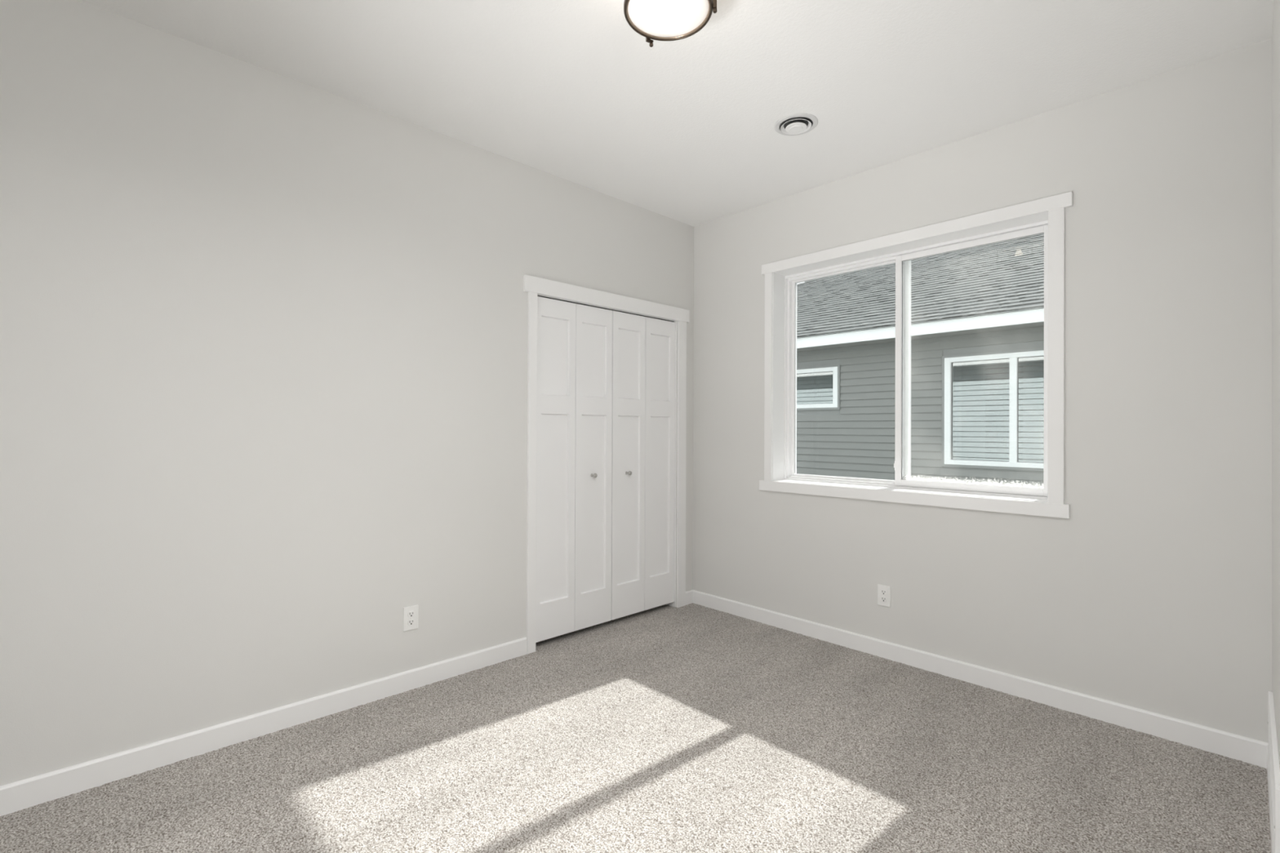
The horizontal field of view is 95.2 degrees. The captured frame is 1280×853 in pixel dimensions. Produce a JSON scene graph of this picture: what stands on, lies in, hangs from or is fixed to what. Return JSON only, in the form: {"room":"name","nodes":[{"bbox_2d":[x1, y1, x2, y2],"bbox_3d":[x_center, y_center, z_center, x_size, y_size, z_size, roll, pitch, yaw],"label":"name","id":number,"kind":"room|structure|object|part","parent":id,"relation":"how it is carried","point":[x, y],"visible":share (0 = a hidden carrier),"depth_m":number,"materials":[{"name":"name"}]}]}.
{"room":"empty bedroom","nodes":[
{"label":"empty bedroom","id":0,"kind":"room"},
{"bbox_2d":[0,0,693,786],"bbox_3d":[-1.313,-0.003,2.713,4.600,2.940,0.120,0,0,-44],"label":"wall","id":1,"kind":"structure","parent":0,"point":[263,331],"depth_m":2.34,"materials":[{"name":"paint"}]},
{"bbox_2d":[0,637,527,816],"bbox_3d":[-1.784,1.219,2.169,3.182,0.096,0.013,0,0,-44],"label":"baseboard","id":2,"kind":"structure","parent":1,"relation":"attached to","point":[20,795],"depth_m":2.31,"materials":[{"name":"white wood"}]},
{"bbox_2d":[403,604,418,631],"bbox_3d":[-1.106,0.926,2.821,0.073,0.115,0.010,0,0,-44],"label":"wall outlet","id":3,"kind":"object","parent":1,"relation":"attached to","point":[410,614],"visible":1,"depth_m":2.82,"materials":[{"name":"white plastic"}]},
{"bbox_2d":[407,618,414,626],"bbox_3d":[-1.105,0.945,2.819,0.035,0.028,0.003,0,0,-44],"label":"receptacle","id":4,"kind":"object","parent":3,"relation":"attached to","point":[411,622],"depth_m":2.82,"materials":[{"name":"grey plastic"}]},
{"bbox_2d":[407,610,414,617],"bbox_3d":[-1.104,0.906,2.820,0.035,0.028,0.003,0,0,-44],"label":"receptacle","id":5,"kind":"object","parent":3,"relation":"attached to","point":[411,614],"depth_m":2.82,"materials":[{"name":"grey plastic"}]},
{"bbox_2d":[523,274,689,653],"bbox_3d":[-0.194,0.218,3.770,1.377,2.118,0.142,0,0,-44],"label":"door","id":6,"kind":"structure","parent":1,"relation":"in","point":[606,431],"depth_m":3.68,"materials":[{"name":"white wood"}]},
{"bbox_3d":[-0.610,0.247,3.292,0.055,2.052,0.017,0,0,-44],"label":"casing","id":7,"kind":"part","parent":6,"relation":"part of","materials":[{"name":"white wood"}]},
{"bbox_3d":[-0.286,0.304,3.626,0.029,0.029,0.042,0,0,-44],"label":"knob","id":8,"kind":"part","parent":6,"relation":"part of","materials":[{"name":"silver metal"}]},
{"bbox_3d":[-0.148,-0.796,3.731,1.377,0.090,0.022,0,0,-44],"label":"head casing","id":9,"kind":"part","parent":6,"relation":"part of","materials":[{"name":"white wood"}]},
{"bbox_3d":[-0.074,0.305,3.828,0.029,0.029,0.042,0,0,-44],"label":"knob","id":10,"kind":"part","parent":6,"relation":"part of","materials":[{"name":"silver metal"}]},
{"bbox_3d":[0.296,0.254,4.160,0.081,2.052,0.017,0,0,-44],"label":"casing","id":11,"kind":"part","parent":6,"relation":"part of","materials":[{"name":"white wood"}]},
{"bbox_2d":[685,589,693,604],"bbox_3d":[0.354,1.237,4.218,0.094,0.096,0.013,0,0,-44],"label":"baseboard","id":12,"kind":"structure","parent":1,"relation":"attached to","point":[689,594],"depth_m":4.21,"materials":[{"name":"white wood"}]},
{"bbox_2d":[0,603,1271,852],"bbox_3d":[-0.064,1.270,2.120,3.600,0.006,3.265,0,0,-44],"label":"floor","id":13,"kind":"structure","parent":0,"point":[690,728],"depth_m":2.15,"materials":[{"name":"carpet"}]},
{"bbox_2d":[80,0,1273,226],"bbox_3d":[-0.418,-1.572,1.940,4.805,0.200,3.735,0,0,-44],"label":"ceiling","id":14,"kind":"structure","parent":0,"point":[683,131],"depth_m":2.38,"materials":[{"name":"white paint"}]},
{"bbox_2d":[623,0,716,47],"bbox_3d":[0.084,-1.385,1.858,0.295,0.170,0.289,0,0,-44],"label":"ceiling light","id":15,"kind":"object","parent":14,"relation":"attached to","point":[655,20],"visible":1,"depth_m":1.86,"materials":[{"name":"white glass"}]},
{"bbox_3d":[0.090,-1.332,1.860,0.263,0.063,0.263,0,0,-44],"label":"lamp shade","id":16,"kind":"part","parent":15,"relation":"part of","materials":[{"name":"white glass"}]},
{"bbox_2d":[774,112,817,135],"bbox_3d":[0.755,-1.451,2.828,0.205,0.024,0.205,0,0,-44],"label":"ceiling vent","id":17,"kind":"object","parent":14,"relation":"in","point":[794,124],"visible":1,"depth_m":2.81,"materials":[{"name":"white metal"}]},
{"bbox_2d":[693,39,1271,742],"bbox_3d":[1.454,0.062,3.297,0.205,3.040,3.105,0,0,-44],"label":"wall","id":18,"kind":"structure","parent":0,"point":[1154,593],"depth_m":2.56,"materials":[{"name":"paint"}]},
{"bbox_2d":[877,584,890,607],"bbox_3d":[1.353,0.939,3.240,0.010,0.115,0.073,0,0,-44],"label":"wall outlet","id":19,"kind":"object","parent":18,"relation":"attached to","point":[883,591],"visible":1,"depth_m":3.24,"materials":[{"name":"white plastic"}]},
{"bbox_2d":[880,596,886,602],"bbox_3d":[1.351,0.958,3.238,0.003,0.028,0.035,0,0,-44],"label":"receptacle","id":20,"kind":"object","parent":19,"relation":"attached to","point":[883,599],"depth_m":3.24,"materials":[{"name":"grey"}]},
{"bbox_2d":[880,589,886,595],"bbox_3d":[1.351,0.919,3.238,0.003,0.028,0.035,0,0,-44],"label":"receptacle","id":21,"kind":"object","parent":19,"relation":"attached to","point":[883,592],"depth_m":3.24,"materials":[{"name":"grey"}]},
{"bbox_2d":[759,191,1072,518],"bbox_3d":[1.454,-0.320,3.314,0.265,1.472,1.669,0,0,-44],"label":"window","id":22,"kind":"structure","parent":18,"relation":"in","point":[1046,215],"depth_m":3.29,"materials":[{"name":"white wood"}]},
{"bbox_3d":[0.834,-0.323,3.787,0.017,1.355,0.054,0,0,-44],"label":"casing","id":23,"kind":"part","parent":22,"relation":"part of","materials":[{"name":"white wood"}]},
{"bbox_3d":[1.280,-0.317,3.623,0.036,1.303,0.767,0,0,-44],"label":"fixed sash","id":24,"kind":"part","parent":22,"relation":"part of","materials":[{"name":"white plastic"}]},
{"bbox_3d":[1.373,-1.025,3.228,0.020,0.064,1.656,0,0,-44],"label":"head casing","id":25,"kind":"part","parent":22,"relation":"part of","materials":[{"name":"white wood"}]},
{"bbox_3d":[1.731,-0.323,3.088,0.004,1.254,0.690,0,0,-44],"label":"pane","id":26,"kind":"part","parent":22,"relation":"part of","materials":[{"name":"clear glass"}]},
{"bbox_3d":[1.731,-0.319,3.088,0.032,1.313,0.746,0,0,-44],"label":"sliding sash","id":27,"kind":"part","parent":22,"relation":"part of","materials":[{"name":"white plastic"}]},
{"bbox_3d":[1.903,-0.323,2.671,0.017,1.355,0.060,0,0,-44],"label":"casing","id":28,"kind":"part","parent":22,"relation":"part of","materials":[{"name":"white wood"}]},
{"bbox_2d":[693,590,1268,768],"bbox_3d":[1.370,1.237,3.217,0.013,0.096,2.865,0,0,-44],"label":"baseboard","id":29,"kind":"structure","parent":18,"relation":"attached to","point":[1248,750],"depth_m":2.75,"materials":[{"name":"white wood"}]},
{"bbox_2d":[1271,0,1279,764],"bbox_3d":[0.752,-0.003,0.558,4.600,2.940,0.120,0,0,-44],"label":"wall","id":30,"kind":"structure","parent":0,"point":[1276,16],"depth_m":1.88,"materials":[{"name":"paint"}]},
{"bbox_2d":[1266,691,1279,852],"bbox_3d":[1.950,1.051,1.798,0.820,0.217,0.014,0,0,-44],"label":"baseboard","id":31,"kind":"structure","parent":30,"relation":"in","point":[1273,757],"depth_m":1.68,"materials":[{"name":"white wood"}]},
{"label":"outside","id":32,"kind":"structure","parent":0,"visible":0},
{"bbox_3d":[6.235,2.004,9.861,15.785,0.150,32.000,0,0,-44],"label":"ground","id":33,"kind":"structure","parent":32,"visible":0},
{"bbox_2d":[796,233,1044,488],"bbox_3d":[7.231,-1.268,12.721,12.888,6.426,12.150,0,0,-44],"label":"neighbouring house","id":34,"kind":"structure","parent":33,"relation":"on","point":[977,313],"depth_m":8.05,"materials":[{"name":"grey plastic"}]}
]}

